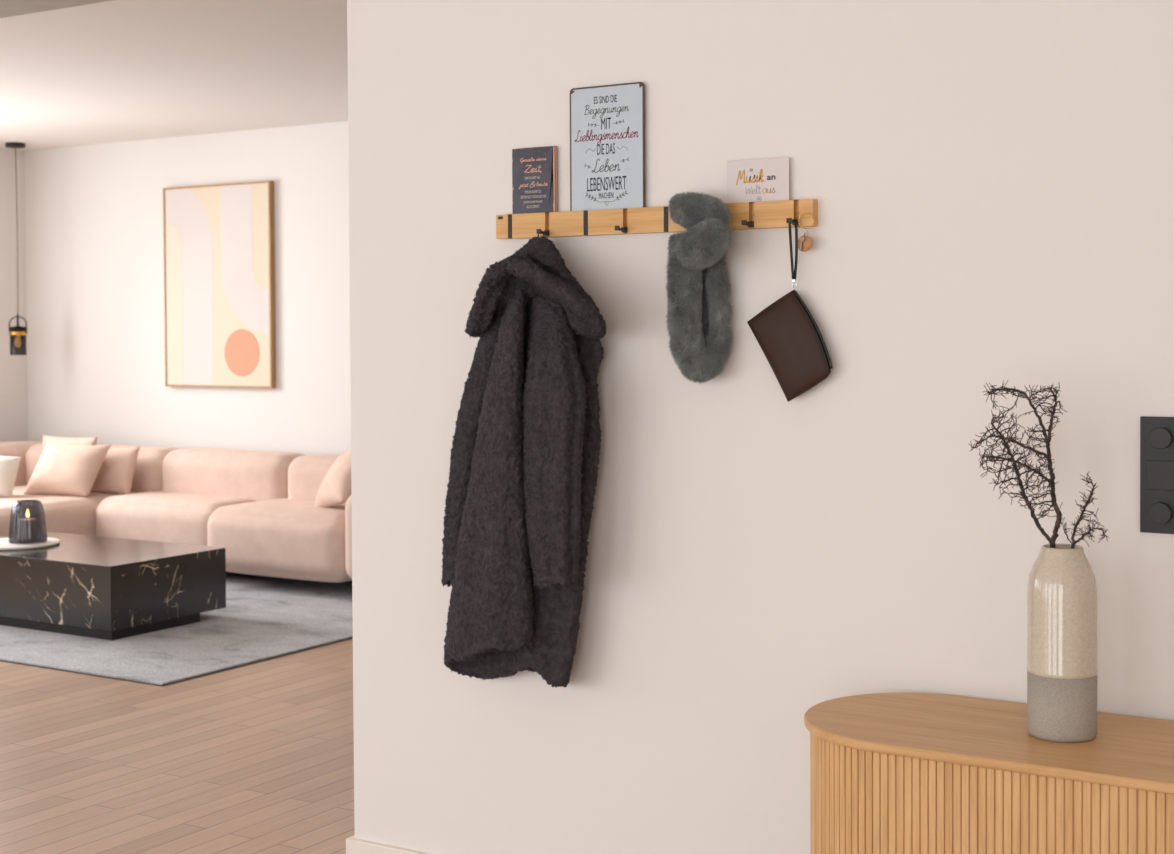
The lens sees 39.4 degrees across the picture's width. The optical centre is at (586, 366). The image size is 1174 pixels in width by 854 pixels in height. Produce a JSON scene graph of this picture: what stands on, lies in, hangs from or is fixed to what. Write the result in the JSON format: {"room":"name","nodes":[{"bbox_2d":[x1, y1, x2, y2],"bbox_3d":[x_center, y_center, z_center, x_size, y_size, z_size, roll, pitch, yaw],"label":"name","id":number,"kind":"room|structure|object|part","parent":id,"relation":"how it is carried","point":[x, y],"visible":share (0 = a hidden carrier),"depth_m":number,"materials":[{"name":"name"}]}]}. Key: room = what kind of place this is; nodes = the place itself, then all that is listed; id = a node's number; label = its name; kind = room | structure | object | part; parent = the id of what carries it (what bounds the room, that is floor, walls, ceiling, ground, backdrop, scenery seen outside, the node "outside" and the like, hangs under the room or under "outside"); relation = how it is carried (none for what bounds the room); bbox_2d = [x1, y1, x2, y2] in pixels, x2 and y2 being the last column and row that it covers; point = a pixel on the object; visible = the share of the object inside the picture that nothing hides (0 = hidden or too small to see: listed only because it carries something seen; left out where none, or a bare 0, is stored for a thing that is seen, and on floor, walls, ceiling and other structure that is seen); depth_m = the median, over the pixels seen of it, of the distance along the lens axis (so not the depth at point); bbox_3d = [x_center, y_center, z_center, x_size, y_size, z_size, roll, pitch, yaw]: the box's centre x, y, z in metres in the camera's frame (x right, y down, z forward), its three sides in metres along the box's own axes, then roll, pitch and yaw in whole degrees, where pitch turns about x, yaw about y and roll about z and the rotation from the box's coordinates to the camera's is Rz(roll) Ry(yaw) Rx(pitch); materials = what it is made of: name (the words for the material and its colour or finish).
{"room":"entrance hallway","nodes":[
{"label":"entrance hallway","id":0,"kind":"room"},
{"bbox_2d":[0,148,27,441],"bbox_3d":[-6.294,-0.031,6.781,0.200,2.552,9.550,1,2,32],"label":"wall","id":1,"kind":"structure","parent":0,"point":[13,368],"depth_m":10.67,"materials":[{"name":"white paint"}]},
{"bbox_2d":[0,0,347,150],"bbox_3d":[-1.769,-1.340,3.918,10.890,0.150,9.950,1,2,32],"label":"ceiling","id":2,"kind":"structure","parent":0,"point":[113,71],"depth_m":7.41,"materials":[{"name":"white paint"}]},
{"bbox_2d":[5,142,26,354],"bbox_3d":[-3.585,-0.740,10.312,0.120,1.331,0.120,1,2,32],"label":"pendant lamp","id":3,"kind":"object","parent":2,"relation":"hanging from","point":[17,331],"visible":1,"depth_m":10.30,"materials":[{"name":"black metal"}]},
{"bbox_3d":[-3.582,-0.161,10.325,0.040,0.083,0.040,1,2,32],"label":"bulb","id":4,"kind":"part","parent":3,"relation":"part of","materials":[{"name":"orange glass"}]},
{"bbox_3d":[-3.582,-0.164,10.325,0.096,0.177,0.096,1,2,32],"label":"lamp shade","id":5,"kind":"part","parent":3,"relation":"part of","materials":[{"name":"clear glass"}]},
{"bbox_2d":[0,0,111,17],"bbox_3d":[-2.882,-1.316,6.289,6.090,0.017,0.490,1,2,32],"label":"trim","id":6,"kind":"structure","parent":2,"relation":"attached to","point":[8,8],"depth_m":5.91,"materials":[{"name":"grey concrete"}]},
{"bbox_2d":[0,639,353,853],"bbox_3d":[-1.754,1.336,3.981,10.890,0.100,9.950,1,2,32],"label":"floor","id":7,"kind":"structure","parent":0,"point":[255,758],"depth_m":5.24,"materials":[{"name":"brown wood"}]},
{"bbox_2d":[0,572,352,685],"bbox_3d":[-2.623,1.179,8.486,3.970,0.010,2.635,1,2,32],"label":"rug","id":8,"kind":"object","parent":7,"relation":"on","point":[263,618],"visible":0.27,"depth_m":7.23,"materials":[{"name":"grey carpet"}]},
{"bbox_2d":[0,531,225,639],"bbox_3d":[-2.448,1.024,7.824,1.296,0.329,0.703,1,2,32],"label":"coffee table","id":9,"kind":"object","parent":8,"relation":"on","point":[107,588],"visible":0.98,"depth_m":7.44,"materials":[{"name":"black stone"}]},
{"bbox_2d":[0,537,59,549],"bbox_3d":[-2.748,0.851,7.903,0.400,0.016,0.400,1,2,32],"label":"round tray","id":10,"kind":"object","parent":9,"relation":"on","point":[4,542],"visible":0.77,"depth_m":7.81,"materials":[{"name":"white ceramic"}]},
{"bbox_2d":[9,500,46,543],"bbox_3d":[-2.697,0.744,7.910,0.178,0.198,0.178,1,2,32],"label":"candle holder","id":11,"kind":"object","parent":10,"relation":"on","point":[13,539],"visible":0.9,"depth_m":7.88,"materials":[{"name":"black glass"}]},
{"bbox_2d":[18,509,37,540],"bbox_3d":[-2.697,0.759,7.910,0.088,0.152,0.088,1,2,32],"label":"candle","id":12,"kind":"object","parent":11,"relation":"in","point":[28,528],"visible":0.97,"depth_m":7.88,"materials":[{"name":"beige wax"}]},
{"bbox_2d":[0,441,351,583],"bbox_3d":[-2.660,0.831,8.787,3.562,0.671,2.089,1,2,32],"label":"sofa","id":13,"kind":"object","parent":8,"relation":"on","point":[259,506],"visible":0.56,"depth_m":8.98,"materials":[{"name":"fabric"}]},
{"bbox_2d":[0,456,20,497],"bbox_3d":[-3.408,0.615,9.328,0.349,0.266,0.219,0,1,12],"label":"throw pillow","id":14,"kind":"object","parent":13,"relation":"on","point":[9,466],"visible":1,"depth_m":9.27,"materials":[{"name":"beige fabric"}]},
{"bbox_2d":[0,441,42,485],"bbox_3d":[-4.022,0.764,9.629,0.350,0.552,2.050,1,2,32],"label":"cushion","id":15,"kind":"object","parent":13,"relation":"on","point":[11,448],"depth_m":10.14,"materials":[{"name":"fabric"}]},
{"bbox_2d":[23,443,110,496],"bbox_3d":[-2.992,0.593,9.432,0.481,0.290,0.219,0,1,22],"label":"throw pillow","id":16,"kind":"object","parent":13,"relation":"on","point":[73,470],"visible":1,"depth_m":9.37,"materials":[{"name":"fabric"}]},
{"bbox_3d":[-3.467,0.912,9.203,1.085,0.344,1.930,1,2,32],"label":"seat","id":17,"kind":"part","parent":13,"relation":"part of","materials":[{"name":"fabric"}]},
{"bbox_2d":[42,435,96,450],"bbox_3d":[-3.104,0.569,9.822,0.460,0.315,0.109,0,1,25],"label":"throw pillow","id":18,"kind":"object","parent":13,"relation":"on","point":[47,439],"visible":0.12,"depth_m":9.79,"materials":[{"name":"fabric"}]},
{"bbox_2d":[26,443,178,492],"bbox_3d":[-2.922,0.750,9.973,1.210,0.552,0.320,1,2,32],"label":"cushion","id":19,"kind":"object","parent":13,"relation":"on","point":[148,473],"depth_m":9.60,"materials":[{"name":"fabric"}]},
{"bbox_2d":[90,447,139,493],"bbox_3d":[-2.795,0.599,9.547,0.443,0.278,0.138,0,1,25],"label":"throw pillow","id":20,"kind":"object","parent":13,"relation":"on","point":[116,473],"visible":0.62,"depth_m":9.46,"materials":[{"name":"fabric"}]},
{"bbox_3d":[-2.260,0.902,9.257,0.975,0.361,0.570,1,2,32],"label":"seat","id":21,"kind":"part","parent":13,"relation":"part of","materials":[{"name":"fabric"}]},
{"bbox_2d":[162,448,303,500],"bbox_3d":[-2.004,0.759,9.400,0.985,0.562,0.340,1,2,32],"label":"cushion","id":22,"kind":"object","parent":13,"relation":"on","point":[251,475],"depth_m":9.23,"materials":[{"name":"fabric"}]},
{"bbox_3d":[-1.470,0.911,8.710,0.975,0.369,0.670,1,2,32],"label":"seat","id":23,"kind":"part","parent":13,"relation":"part of","materials":[{"name":"fabric"}]},
{"bbox_2d":[288,454,341,500],"bbox_3d":[-1.173,0.766,8.880,1.005,0.562,0.340,1,2,32],"label":"cushion","id":24,"kind":"object","parent":13,"relation":"on","point":[306,473],"depth_m":8.92,"materials":[{"name":"fabric"}]},
{"bbox_2d":[315,450,350,507],"bbox_3d":[-1.256,0.573,8.514,0.242,0.364,0.447,-1,2,-32],"label":"throw pillow","id":25,"kind":"object","parent":13,"relation":"on","point":[335,489],"visible":0.59,"depth_m":8.40,"materials":[{"name":"fabric"}]},
{"bbox_3d":[-0.937,0.842,8.434,0.254,0.490,0.790,1,2,32],"label":"armrest","id":26,"kind":"part","parent":13,"relation":"part of","materials":[{"name":"fabric"}]},
{"bbox_2d":[804,693,1173,853],"bbox_3d":[1.113,0.988,2.874,1.550,0.616,0.450,1,2,32],"label":"sideboard","id":27,"kind":"object","parent":7,"relation":"on","point":[891,773],"visible":0.95,"depth_m":2.93,"materials":[{"name":"brown wood"}]},
{"bbox_2d":[1027,544,1097,742],"bbox_3d":[0.875,0.504,3.019,0.126,0.349,0.126,1,2,32],"label":"vase","id":28,"kind":"object","parent":27,"relation":"on","point":[1062,594],"visible":0.98,"depth_m":2.97,"materials":[{"name":"beige ceramic"}]},
{"bbox_2d":[968,380,1066,547],"bbox_3d":[0.801,0.208,3.057,0.195,0.369,0.124,0,2,29],"label":"branch","id":29,"kind":"object","parent":28,"relation":"in","point":[1047,439],"visible":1,"depth_m":3.04,"materials":[{"name":"black plant"}]},
{"bbox_2d":[1061,472,1108,548],"bbox_3d":[0.905,0.290,2.991,0.100,0.202,0.071,1,2,32],"label":"branch","id":30,"kind":"object","parent":28,"relation":"in","point":[1090,499],"visible":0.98,"depth_m":2.99,"materials":[{"name":"black plant"}]},
{"bbox_2d":[24,121,350,454],"bbox_3d":[0.822,-0.101,8.082,10.890,2.552,0.200,1,2,32],"label":"wall","id":31,"kind":"structure","parent":0,"point":[94,213],"depth_m":10.12,"materials":[{"name":"white paint"}]},
{"bbox_2d":[163,181,275,388],"bbox_3d":[-2.209,-0.484,9.823,0.874,1.213,0.038,1,2,32],"label":"framed print","id":32,"kind":"object","parent":31,"relation":"attached to","point":[219,246],"visible":1,"depth_m":9.80,"materials":[{"name":"beige paper"}]},
{"bbox_2d":[347,0,1173,853],"bbox_3d":[1.295,0.014,3.095,4.400,2.552,0.140,1,2,32],"label":"wall partition","id":33,"kind":"structure","parent":0,"point":[991,181],"depth_m":3.59,"materials":[{"name":"white paint"}]},
{"bbox_2d":[346,837,427,853],"bbox_3d":[0.067,1.250,3.804,1.616,0.060,0.016,1,2,32],"label":"baseboard","id":34,"kind":"structure","parent":33,"relation":"attached to","point":[353,845],"depth_m":4.18,"materials":[{"name":"beige paint"}]},
{"bbox_2d":[496,199,817,238],"bbox_3d":[0.128,-0.331,3.695,0.821,0.057,0.064,1,2,32],"label":"coat rack","id":35,"kind":"object","parent":33,"relation":"attached to","point":[764,214],"visible":0.82,"depth_m":3.72,"materials":[{"name":"brown wood"}]},
{"bbox_2d":[441,231,606,687],"bbox_3d":[-0.162,0.218,3.776,0.548,1.068,0.254,1,2,32],"label":"coat","id":36,"kind":"object","parent":35,"relation":"hanging from","point":[523,474],"visible":1,"depth_m":3.72,"materials":[{"name":"black fabric"}]},
{"bbox_2d":[464,236,606,339],"bbox_3d":[-0.112,-0.183,3.733,0.423,0.245,0.256,1,2,32],"label":"hood","id":37,"kind":"object","parent":36,"relation":"attached to","point":[531,293],"depth_m":3.71,"materials":[{"name":"black fabric"}]},
{"bbox_2d":[512,146,556,213],"bbox_3d":[-0.124,-0.441,3.874,0.122,0.156,0.010,1,2,32],"label":"sign","id":38,"kind":"object","parent":35,"relation":"on","point":[534,169],"visible":1,"depth_m":3.87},
{"bbox_2d":[570,82,644,210],"bbox_3d":[0.045,-0.504,3.766,0.199,0.286,0.003,1,2,32],"label":"sign","id":39,"kind":"object","parent":35,"relation":"on","point":[607,122],"visible":1,"depth_m":3.76,"materials":[{"name":"white metal"}]},
{"bbox_2d":[665,191,733,384],"bbox_3d":[0.256,-0.173,3.562,0.149,0.427,0.182,-1,1,-25],"label":"scarf","id":40,"kind":"object","parent":35,"relation":"hanging from","point":[699,312],"visible":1,"depth_m":3.56,"materials":[{"name":"grey fur"}]},
{"bbox_2d":[727,157,788,202],"bbox_3d":[0.371,-0.405,3.564,0.149,0.094,0.002,1,2,32],"label":"greeting card","id":41,"kind":"object","parent":35,"relation":"on","point":[754,180],"visible":1,"depth_m":3.56,"materials":[{"name":"paper"}]},
{"bbox_2d":[747,219,832,401],"bbox_3d":[0.430,-0.119,3.508,0.201,0.389,0.044,1,2,32],"label":"pouch","id":42,"kind":"object","parent":35,"relation":"hanging from","point":[789,337],"visible":1,"depth_m":3.50,"materials":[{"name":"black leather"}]},
{"bbox_2d":[798,213,813,251],"bbox_3d":[0.463,-0.287,3.487,0.038,0.083,0.009,1,2,32],"label":"keychain","id":43,"kind":"object","parent":35,"relation":"hanging from","point":[804,242],"visible":1,"depth_m":3.49,"materials":[{"name":"brown wood"}]},
{"bbox_2d":[1140,416,1173,533],"bbox_3d":[1.095,0.207,3.128,0.081,0.223,0.026,1,2,32],"label":"light switch panel","id":44,"kind":"object","parent":33,"relation":"attached to","point":[1156,433],"visible":1,"depth_m":3.13,"materials":[{"name":"black plastic"}]},
{"bbox_3d":[1.097,0.278,3.132,0.056,0.056,0.002,1,2,32],"label":"dimmer plate","id":45,"kind":"part","parent":44,"relation":"part of","materials":[{"name":"black plastic"}]},
{"bbox_3d":[1.096,0.135,3.128,0.056,0.056,0.002,1,2,32],"label":"dimmer plate","id":46,"kind":"part","parent":44,"relation":"part of","materials":[{"name":"black plastic"}]},
{"bbox_3d":[1.093,0.279,3.125,0.041,0.041,0.015,1,2,32],"label":"knob","id":47,"kind":"part","parent":44,"relation":"part of","materials":[{"name":"black plastic"}]},
{"bbox_3d":[1.092,0.136,3.121,0.041,0.041,0.015,1,2,32],"label":"knob","id":48,"kind":"part","parent":44,"relation":"part of","materials":[{"name":"black plastic"}]}
]}

